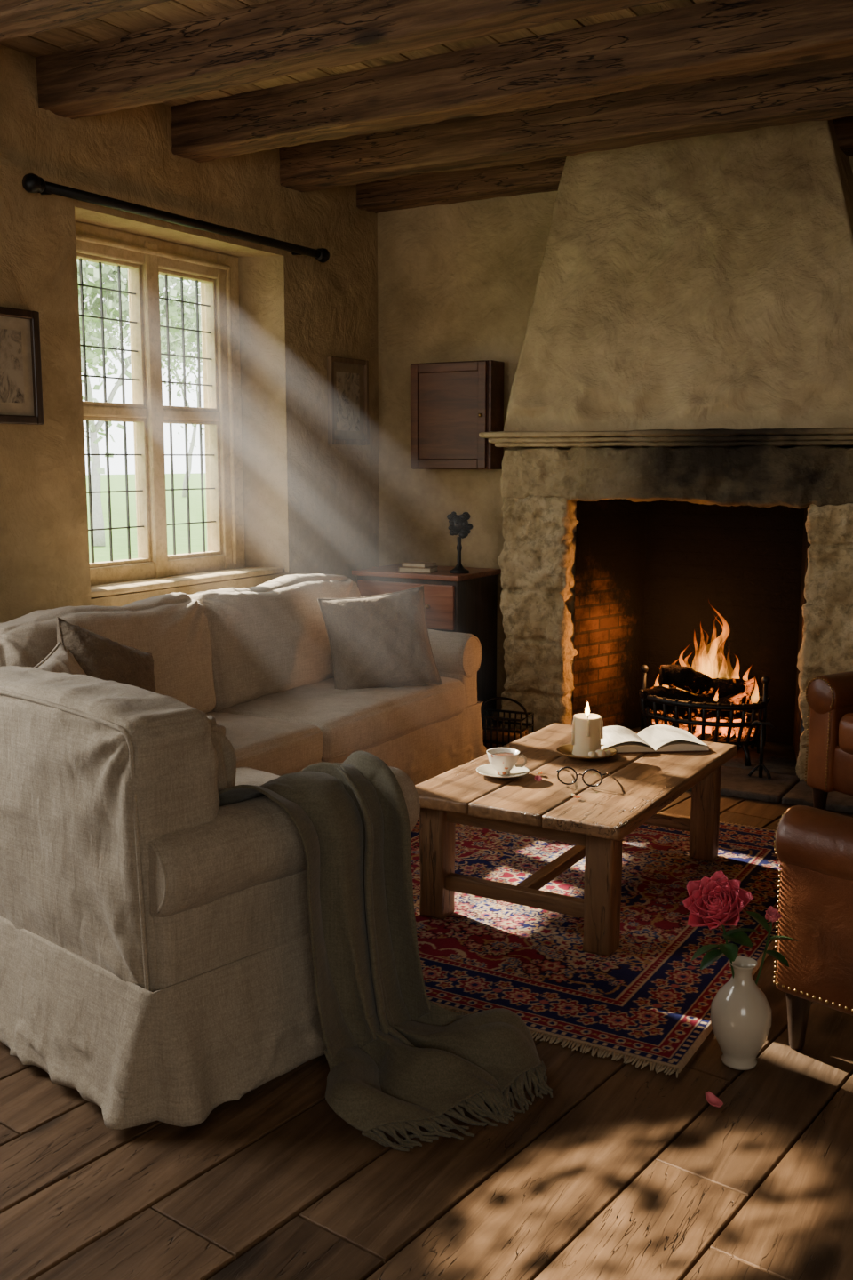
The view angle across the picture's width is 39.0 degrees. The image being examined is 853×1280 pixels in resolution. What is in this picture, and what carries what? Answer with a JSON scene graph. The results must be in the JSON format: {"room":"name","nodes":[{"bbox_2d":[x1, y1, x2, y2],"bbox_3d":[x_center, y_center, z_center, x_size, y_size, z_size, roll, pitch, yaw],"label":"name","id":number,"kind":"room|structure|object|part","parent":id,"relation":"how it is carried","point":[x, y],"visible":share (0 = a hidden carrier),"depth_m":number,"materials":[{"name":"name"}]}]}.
{"room":"traditional dwelling","nodes":[
{"label":"traditional dwelling","id":0,"kind":"room"},
{"bbox_2d":[0,44,379,623],"bbox_3d":[-2.490,-0.648,4.097,0.500,3.260,8.220,5,10,30],"label":"wall","id":1,"kind":"structure","parent":0,"point":[311,505],"depth_m":5.83,"materials":[{"name":"paint"}]},
{"bbox_2d":[0,306,43,424],"bbox_3d":[-1.716,-1.101,4.823,0.030,0.460,0.420,5,10,30],"label":"picture frame","id":2,"kind":"object","parent":1,"relation":"attached to","point":[20,368],"visible":1,"depth_m":4.92,"materials":[{"name":"brown wood"}]},
{"bbox_2d":[0,328,24,403],"bbox_3d":[-1.718,-1.101,4.825,0.003,0.290,0.250,5,10,30],"label":"print","id":3,"kind":"object","parent":2,"relation":"attached to","point":[12,340],"depth_m":4.88},
{"bbox_2d":[22,173,329,263],"bbox_3d":[-1.093,-1.951,5.662,0.138,0.076,2.060,5,10,30],"label":"curtain rod","id":4,"kind":"object","parent":1,"relation":"attached to","point":[31,182],"visible":1,"depth_m":5.40,"materials":[{"name":"black metal"}]},
{"bbox_2d":[75,221,284,597],"bbox_3d":[-1.289,-1.117,5.941,0.347,1.681,1.440,5,10,30],"label":"window","id":5,"kind":"structure","parent":1,"relation":"in","point":[145,258],"depth_m":6.02,"materials":[{"name":"paint"}]},
{"bbox_3d":[-1.236,-0.298,6.032,0.223,0.034,1.440,5,10,30],"label":"sill","id":6,"kind":"part","parent":5,"relation":"part of","materials":[{"name":"paint"}]},
{"bbox_2d":[327,355,369,445],"bbox_3d":[-0.449,-1.377,6.956,0.030,0.490,0.390,5,10,30],"label":"picture frame","id":7,"kind":"object","parent":1,"relation":"attached to","point":[348,379],"visible":1,"depth_m":6.95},
{"bbox_2d":[336,371,359,431],"bbox_3d":[-0.452,-1.377,6.957,0.003,0.330,0.230,5,10,30],"label":"print","id":8,"kind":"object","parent":7,"relation":"attached to","point":[348,382],"depth_m":6.95},
{"bbox_2d":[0,0,714,106],"bbox_3d":[0.181,-1.990,2.303,5.700,0.031,7.820,5,10,30],"label":"ceiling","id":9,"kind":"structure","parent":0,"point":[118,24],"depth_m":4.60,"materials":[{"name":"brown wood"}]},
{"bbox_2d":[0,0,172,40],"bbox_3d":[0.503,-1.961,2.861,5.818,0.237,0.212,5,10,30],"label":"ceiling beam","id":10,"kind":"structure","parent":9,"relation":"attached to","point":[18,18],"depth_m":3.84,"materials":[{"name":"brown wood"}]},
{"bbox_2d":[35,0,671,119],"bbox_3d":[0.914,-2.070,3.548,5.809,0.232,0.213,5,10,30],"label":"ceiling beam","id":11,"kind":"structure","parent":9,"relation":"attached to","point":[276,38],"depth_m":4.34,"materials":[{"name":"brown wood"}]},
{"bbox_2d":[170,0,852,162],"bbox_3d":[1.322,-2.167,4.232,5.817,0.235,0.212,5,10,30],"label":"ceiling beam","id":12,"kind":"structure","parent":9,"relation":"attached to","point":[705,40],"depth_m":4.69,"materials":[{"name":"brown wood"}]},
{"bbox_2d":[279,55,852,191],"bbox_3d":[1.737,-2.277,4.929,5.818,0.229,0.212,5,10,30],"label":"ceiling beam","id":13,"kind":"structure","parent":9,"relation":"attached to","point":[821,90],"depth_m":5.43,"materials":[{"name":"brown wood"}]},
{"bbox_2d":[356,115,852,213],"bbox_3d":[2.107,-2.375,5.552,5.817,0.216,0.232,5,10,30],"label":"ceiling beam","id":14,"kind":"structure","parent":9,"relation":"attached to","point":[445,188],"depth_m":6.57,"materials":[{"name":"brown wood"}]},
{"bbox_2d":[0,721,852,1279],"bbox_3d":[0.181,1.163,2.778,5.700,0.031,7.820,5,10,30],"label":"floor","id":15,"kind":"structure","parent":0,"point":[628,1172],"depth_m":2.60,"materials":[{"name":"brown wood"}]},
{"bbox_2d":[0,665,420,1129],"bbox_3d":[-0.698,0.556,3.364,1.158,0.998,1.051,8,12,42],"label":"armchair","id":16,"kind":"object","parent":15,"relation":"on","point":[156,960],"visible":0.9,"depth_m":2.88,"materials":[{"name":"fabric"}]},
{"bbox_2d":[207,715,236,791],"bbox_3d":[-0.776,0.354,3.233,0.674,0.410,0.282,8,20,42],"label":"cushion","id":17,"kind":"object","parent":16,"relation":"on","point":[225,751],"depth_m":3.06,"materials":[{"name":"fabric"}]},
{"bbox_2d":[234,767,279,786],"bbox_3d":[-0.632,0.570,3.428,0.678,0.236,0.829,8,12,42],"label":"seat cushion","id":18,"kind":"object","parent":16,"relation":"on","point":[244,775],"depth_m":3.71,"materials":[{"name":"fabric"}]},
{"bbox_3d":[-0.379,0.641,3.106,0.238,0.512,0.845,8,12,42],"label":"arm","id":19,"kind":"part","parent":16,"relation":"part of","materials":[{"name":"fabric"}]},
{"bbox_2d":[218,750,552,1151],"bbox_3d":[-0.110,0.716,3.044,0.834,0.773,0.649,8,12,42],"label":"throw blanket","id":20,"kind":"object","parent":16,"relation":"on","point":[396,1057],"visible":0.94,"depth_m":3.01,"materials":[{"name":"fabric"}]},
{"bbox_2d":[0,573,487,784],"bbox_3d":[-0.812,0.272,5.189,1.045,0.976,2.859,5,10,30],"label":"sofa","id":21,"kind":"object","parent":15,"relation":"on","point":[258,660],"visible":0.52,"depth_m":5.24,"materials":[{"name":"fabric"}]},
{"bbox_2d":[33,641,87,675],"bbox_3d":[-1.177,0.219,3.950,0.217,0.375,0.447,1,9,5],"label":"throw pillow","id":22,"kind":"object","parent":21,"relation":"on","point":[60,660],"visible":0.12,"depth_m":3.98,"materials":[{"name":"fabric"}]},
{"bbox_2d":[56,616,155,692],"bbox_3d":[-1.116,0.184,4.249,0.274,0.550,0.572,7,11,37],"label":"throw pillow","id":23,"kind":"object","parent":21,"relation":"on","point":[100,657],"visible":0.44,"depth_m":4.20,"materials":[{"name":"fabric"}]},
{"bbox_2d":[0,592,215,713],"bbox_3d":[-1.289,0.139,4.760,0.338,0.577,1.126,-7,4,31],"label":"cushion","id":24,"kind":"object","parent":21,"relation":"on","point":[179,629],"depth_m":4.84,"materials":[{"name":"fabric"}]},
{"bbox_2d":[188,573,361,711],"bbox_3d":[-0.705,-0.013,5.729,0.346,0.576,1.237,-7,4,31],"label":"cushion","id":25,"kind":"object","parent":21,"relation":"on","point":[269,640],"depth_m":5.45,"materials":[{"name":"fabric"}]},
{"bbox_2d":[317,585,442,689],"bbox_3d":[-0.217,0.008,5.649,0.566,0.499,0.244,-3,9,-18],"label":"throw pillow","id":26,"kind":"object","parent":21,"relation":"on","point":[380,640],"visible":0.95,"depth_m":5.58,"materials":[{"name":"beige fabric"}]},
{"bbox_3d":[-0.141,0.175,6.291,0.870,0.494,0.239,5,10,30],"label":"arm","id":27,"kind":"part","parent":21,"relation":"part of","materials":[{"name":"fabric"}]},
{"bbox_2d":[352,563,501,725],"bbox_3d":[-0.003,0.051,6.976,0.700,0.920,0.539,5,10,30],"label":"dresser","id":28,"kind":"object","parent":15,"relation":"on","point":[462,603],"visible":0.27,"depth_m":6.77,"materials":[{"name":"brown wood"}]},
{"bbox_3d":[-0.121,-0.199,6.737,0.630,0.245,0.022,5,10,30],"label":"drawer","id":29,"kind":"part","parent":28,"relation":"part of","materials":[{"name":"brown wood"}]},
{"bbox_2d":[398,566,438,573],"bbox_3d":[-0.046,-0.399,6.775,0.190,0.028,0.130,3,9,19],"label":"book","id":30,"kind":"object","parent":28,"relation":"on","point":[403,569],"visible":0.89,"depth_m":6.72,"materials":[{"name":"paper"}]},
{"bbox_2d":[401,560,436,567],"bbox_3d":[-0.042,-0.424,6.768,0.160,0.022,0.110,6,11,36],"label":"book","id":31,"kind":"object","parent":30,"relation":"on","point":[420,564],"visible":1,"depth_m":6.73,"materials":[{"name":"paper"}]},
{"bbox_2d":[447,511,473,574],"bbox_3d":[0.186,-0.543,6.687,0.152,0.341,0.112,2,9,13],"label":"figurine","id":32,"kind":"object","parent":28,"relation":"on","point":[460,525],"visible":1,"depth_m":6.65,"materials":[{"name":"black metal"}]},
{"bbox_3d":[0.358,0.460,7.080,0.060,0.080,0.060,5,10,30],"label":"leg","id":33,"kind":"part","parent":28,"relation":"part of","materials":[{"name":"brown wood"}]},
{"bbox_2d":[480,696,534,750],"bbox_3d":[0.405,0.455,6.324,0.274,0.316,0.196,4,9,24],"label":"basket","id":34,"kind":"object","parent":15,"relation":"on","point":[493,737],"visible":0.56,"depth_m":6.27,"materials":[{"name":"black metal"}]},
{"bbox_2d":[410,816,782,1078],"bbox_3d":[0.403,0.893,4.431,1.826,0.012,2.205,5,10,30],"label":"rug","id":35,"kind":"object","parent":15,"relation":"on","point":[647,1002],"visible":0.38,"depth_m":3.84,"materials":[{"name":"fabric"}]},
{"bbox_2d":[415,723,737,956],"bbox_3d":[0.559,0.673,4.369,0.784,0.444,1.244,5,10,30],"label":"coffee table","id":36,"kind":"object","parent":35,"relation":"on","point":[638,786],"visible":0.87,"depth_m":4.02,"materials":[{"name":"brown wood"}]},
{"bbox_3d":[0.037,0.739,4.079,0.094,0.400,0.094,5,10,30],"label":"leg","id":37,"kind":"part","parent":36,"relation":"part of","materials":[{"name":"brown wood"}]},
{"bbox_2d":[476,763,530,778],"bbox_3d":[0.268,0.464,4.206,0.188,0.021,0.188,5,10,30],"label":"saucer","id":38,"kind":"object","parent":36,"relation":"on","point":[487,770],"visible":0.75,"depth_m":4.21,"materials":[{"name":"beige ceramic"}]},
{"bbox_2d":[487,747,527,775],"bbox_3d":[0.269,0.428,4.200,0.118,0.078,0.118,-6,10,-34],"label":"teacup","id":39,"kind":"object","parent":38,"relation":"on","point":[503,760],"visible":1,"depth_m":4.18,"materials":[{"name":"beige ceramic"}]},
{"bbox_3d":[0.329,0.420,4.188,0.040,0.048,0.010,2,9,10],"label":"handle","id":40,"kind":"part","parent":39,"relation":"part of","materials":[{"name":"beige ceramic"}]},
{"bbox_2d":[534,775,542,781],"bbox_3d":[0.384,0.474,4.130,0.027,0.017,0.030,0,9,2],"label":"petal","id":41,"kind":"object","parent":36,"relation":"on","point":[537,778],"visible":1,"depth_m":4.14,"materials":[{"name":"pink plant"}]},
{"bbox_2d":[556,767,610,786],"bbox_3d":[0.544,0.450,4.133,0.165,0.064,0.176,3,9,18],"label":"eyeglasses","id":42,"kind":"object","parent":36,"relation":"on","point":[563,768],"visible":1,"depth_m":4.05,"materials":[{"name":"black plastic"}]},
{"bbox_2d":[556,744,617,759],"bbox_3d":[0.596,0.421,4.474,0.226,0.025,0.226,5,10,30],"label":"dish","id":43,"kind":"object","parent":36,"relation":"on","point":[567,749],"visible":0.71,"depth_m":4.47,"materials":[{"name":"gold metal"}]},
{"bbox_2d":[571,702,603,757],"bbox_3d":[0.596,0.327,4.469,0.112,0.196,0.112,5,10,30],"label":"candle","id":44,"kind":"object","parent":43,"relation":"on","point":[588,729],"visible":0.94,"depth_m":4.44,"materials":[{"name":"wax"}]},
{"bbox_2d":[588,749,611,757],"bbox_3d":[0.636,0.417,4.402,0.095,0.035,0.043,-4,9,-25],"label":"lump","id":45,"kind":"object","parent":43,"relation":"in","point":[599,753],"visible":1,"depth_m":4.38,"materials":[{"name":"beige wax"}]},
{"bbox_3d":[0.554,0.784,3.779,0.095,0.400,0.095,5,10,30],"label":"leg","id":46,"kind":"part","parent":36,"relation":"part of","materials":[{"name":"brown wood"}]},
{"bbox_2d":[600,724,711,753],"bbox_3d":[0.852,0.382,4.668,0.426,0.046,0.282,-1,9,-5],"label":"open book","id":47,"kind":"object","parent":36,"relation":"on","point":[659,738],"visible":0.91,"depth_m":4.58,"materials":[{"name":"white paper"}]},
{"bbox_3d":[1.081,0.651,4.665,0.094,0.400,0.095,5,10,30],"label":"leg","id":48,"kind":"part","parent":36,"relation":"part of","materials":[{"name":"brown wood"}]},
{"bbox_2d":[479,119,852,814],"bbox_3d":[1.373,-0.926,6.062,2.156,3.185,1.239,5,10,30],"label":"fireplace","id":49,"kind":"object","parent":15,"relation":"on","point":[676,480],"depth_m":5.97,"materials":[{"name":"stone"}]},
{"bbox_3d":[1.153,0.308,6.390,0.044,0.357,0.044,5,10,30],"label":"post","id":50,"kind":"part","parent":49,"relation":"part of","materials":[{"name":"black metal"}]},
{"bbox_2d":[479,427,852,447],"bbox_3d":[1.345,-1.004,6.003,2.156,0.088,0.599,5,10,30],"label":"mantel shelf","id":51,"kind":"object","parent":49,"relation":"attached to","point":[516,437],"depth_m":5.81,"materials":[{"name":"stone"}]},
{"bbox_2d":[504,119,852,431],"bbox_3d":[1.353,-1.770,5.921,1.940,1.475,0.516,5,10,30],"label":"hood","id":52,"kind":"object","parent":49,"relation":"attached to","point":[700,282],"depth_m":5.77,"materials":[{"name":"paint"}]},
{"bbox_2d":[643,685,747,720],"bbox_3d":[1.369,0.332,6.176,0.546,0.166,0.165,5,10,25],"label":"log","id":53,"kind":"object","parent":49,"relation":"in","point":[662,692],"visible":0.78,"depth_m":6.14,"materials":[{"name":"brown wood"}]},
{"bbox_2d":[649,709,755,739],"bbox_3d":[1.423,0.428,6.241,0.565,0.152,0.298,5,10,30],"label":"embers","id":54,"kind":"object","parent":49,"relation":"in","point":[696,729],"visible":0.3,"depth_m":6.11},
{"bbox_3d":[1.419,0.375,6.218,0.684,0.440,0.394,5,10,30],"label":"fire grate","id":55,"kind":"part","parent":49,"relation":"part of","materials":[{"name":"black metal"}]},
{"bbox_2d":[639,685,770,750],"bbox_3d":[1.417,0.403,6.220,0.674,0.242,0.388,5,10,30],"label":"basket","id":56,"kind":"object","parent":49,"relation":"on","point":[646,721],"depth_m":6.05,"materials":[{"name":"black metal"}]},
{"bbox_2d":[672,687,755,712],"bbox_3d":[1.477,0.308,6.279,0.487,0.166,0.144,8,12,44],"label":"log","id":57,"kind":"object","parent":49,"relation":"in","point":[748,701],"visible":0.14,"depth_m":6.14,"materials":[{"name":"wood"}]},
{"bbox_2d":[659,664,754,700],"bbox_3d":[1.434,0.218,6.184,0.485,0.174,0.137,3,9,18],"label":"log","id":58,"kind":"object","parent":57,"relation":"on","point":[686,678],"visible":0.91,"depth_m":6.15,"materials":[{"name":"brown wood"}]},
{"bbox_3d":[1.598,0.575,6.010,0.031,0.107,0.057,-5,10,-31],"label":"leg","id":59,"kind":"part","parent":49,"relation":"part of","materials":[{"name":"black metal"}]},
{"bbox_3d":[1.725,0.536,6.264,0.058,0.108,0.031,-1,9,-4],"label":"leg","id":60,"kind":"part","parent":49,"relation":"part of","materials":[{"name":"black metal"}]},
{"bbox_2d":[747,720,774,779],"bbox_3d":[1.602,0.524,5.758,0.114,0.278,0.036,5,10,30],"label":"dog","id":61,"kind":"object","parent":49,"relation":"on","point":[761,765],"visible":1,"depth_m":5.76},
{"bbox_3d":[1.606,0.527,5.766,0.017,0.270,0.017,-6,11,-37],"label":"post","id":62,"kind":"part","parent":61,"relation":"part of","materials":[{"name":"black metal"}]},
{"bbox_3d":[1.705,0.356,6.069,0.044,0.357,0.044,5,10,30],"label":"post","id":63,"kind":"part","parent":49,"relation":"part of","materials":[{"name":"black metal"}]},
{"bbox_2d":[705,1091,723,1107],"bbox_3d":[0.693,1.111,2.910,0.041,0.026,0.045,-7,11,-38],"label":"petal","id":64,"kind":"object","parent":15,"relation":"on","point":[712,1099],"visible":1,"depth_m":2.92,"materials":[{"name":"plant"}]},
{"bbox_2d":[710,956,772,1070],"bbox_3d":[0.811,0.960,3.101,0.154,0.276,0.154,5,10,30],"label":"vase","id":65,"kind":"object","parent":15,"relation":"on","point":[740,1015],"visible":0.99,"depth_m":3.06,"materials":[{"name":"beige ceramic"}]},
{"bbox_2d":[682,870,758,978],"bbox_3d":[0.740,0.801,3.068,0.187,0.402,0.128,5,10,30],"label":"rose","id":66,"kind":"object","parent":65,"relation":"in","point":[711,900],"visible":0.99,"depth_m":3.05,"materials":[{"name":"pink plant"}]},
{"bbox_3d":[0.775,0.835,3.080,0.078,0.331,0.010,0,9,0],"label":"stem","id":67,"kind":"part","parent":66,"relation":"part of","materials":[{"name":"green plant"}]},
{"bbox_2d":[745,905,798,984],"bbox_3d":[0.875,0.831,3.079,0.129,0.301,0.082,5,10,30],"label":"rose","id":68,"kind":"object","parent":65,"relation":"in","point":[772,915],"visible":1,"depth_m":3.07,"materials":[{"name":"green plant"}]},
{"bbox_3d":[0.848,0.841,3.079,0.071,0.281,0.010,0,9,-2],"label":"stem","id":69,"kind":"part","parent":68,"relation":"part of","materials":[{"name":"green plant"}]},
{"bbox_2d":[773,805,852,1050],"bbox_3d":[1.512,0.647,3.093,0.826,0.898,0.927,-8,12,-43],"label":"leather armchair","id":70,"kind":"object","parent":15,"relation":"on","point":[814,846],"visible":0.95,"depth_m":3.08,"materials":[{"name":"brown leather"}]},
{"bbox_3d":[0.985,0.996,3.191,0.068,0.180,0.068,-8,12,-43],"label":"leg","id":71,"kind":"part","parent":70,"relation":"part of","materials":[{"name":"brown wood"}]},
{"bbox_2d":[805,671,852,810],"bbox_3d":[2.209,0.357,5.020,0.927,0.898,0.826,-5,10,-29],"label":"leather armchair","id":72,"kind":"object","parent":15,"relation":"on","point":[829,698],"visible":0.99,"depth_m":5.05,"materials":[{"name":"brown leather"}]},
{"bbox_3d":[1.993,0.360,5.272,0.790,0.469,0.155,-5,10,-29],"label":"nailhead trim","id":73,"kind":"part","parent":72,"relation":"part of","materials":[{"name":"brown leather"}]},
{"bbox_3d":[1.694,0.696,5.181,0.068,0.180,0.068,-5,10,-29],"label":"leg","id":74,"kind":"part","parent":72,"relation":"part of","materials":[{"name":"brown wood"}]},
{"bbox_3d":[2.188,0.546,5.034,0.804,0.206,0.765,-5,10,-29],"label":"frame","id":75,"kind":"part","parent":72,"relation":"part of","materials":[{"name":"leather"}]},
{"bbox_2d":[839,712,852,754],"bbox_3d":[2.110,0.396,4.969,0.684,0.201,0.490,-5,10,-29],"label":"seat cushion","id":76,"kind":"object","parent":72,"relation":"on","point":[845,719],"depth_m":4.97,"materials":[{"name":"leather"}]},
{"bbox_2d":[377,155,852,723],"bbox_3d":[2.379,-0.940,6.035,5.900,3.260,0.500,5,10,30],"label":"wall","id":77,"kind":"structure","parent":0,"point":[457,282],"depth_m":7.00,"materials":[{"name":"paint"}]},
{"bbox_2d":[410,360,504,469],"bbox_3d":[0.167,-1.281,6.888,0.520,0.600,0.198,5,10,30],"label":"upper cabinet","id":78,"kind":"object","parent":77,"relation":"attached to","point":[452,403],"visible":0.99,"depth_m":6.81,"materials":[{"name":"brown wood"}]},
{"bbox_3d":[0.392,-1.264,6.779,0.020,0.600,0.160,5,10,30],"label":"panel","id":79,"kind":"part","parent":78,"relation":"part of","materials":[{"name":"brown wood"}]},
{"label":"outside","id":80,"kind":"structure","parent":0,"visible":0},
{"bbox_2d":[86,472,207,562],"bbox_3d":[-23.994,-8.825,71.648,105.400,0.001,160.000,5,10,30],"label":"lawn","id":81,"kind":"structure","parent":80,"point":[119,540],"depth_m":41.36,"materials":[{"name":"green plant"}]},
{"bbox_2d":[80,297,130,383],"bbox_3d":[-13.521,-8.806,42.344,8.005,8.725,6.293,8,11,41],"label":"tree","id":82,"kind":"object","parent":81,"relation":"on","point":[92,323],"visible":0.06,"depth_m":41.37,"materials":[{"name":"green plant"}]},
{"bbox_2d":[77,259,202,546],"bbox_3d":[-7.638,-6.313,27.514,4.930,8.239,7.447,8,12,44],"label":"tree","id":83,"kind":"object","parent":81,"relation":"on","point":[109,311],"visible":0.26,"depth_m":27.27,"materials":[{"name":"green plant"}]},
{"bbox_2d":[119,287,204,497],"bbox_3d":[-12.113,-12.260,60.100,6.347,10.260,7.740,-3,9,-20],"label":"tree","id":84,"kind":"object","parent":81,"relation":"on","point":[190,348],"visible":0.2,"depth_m":59.49,"materials":[{"name":"green plant"}]}
]}

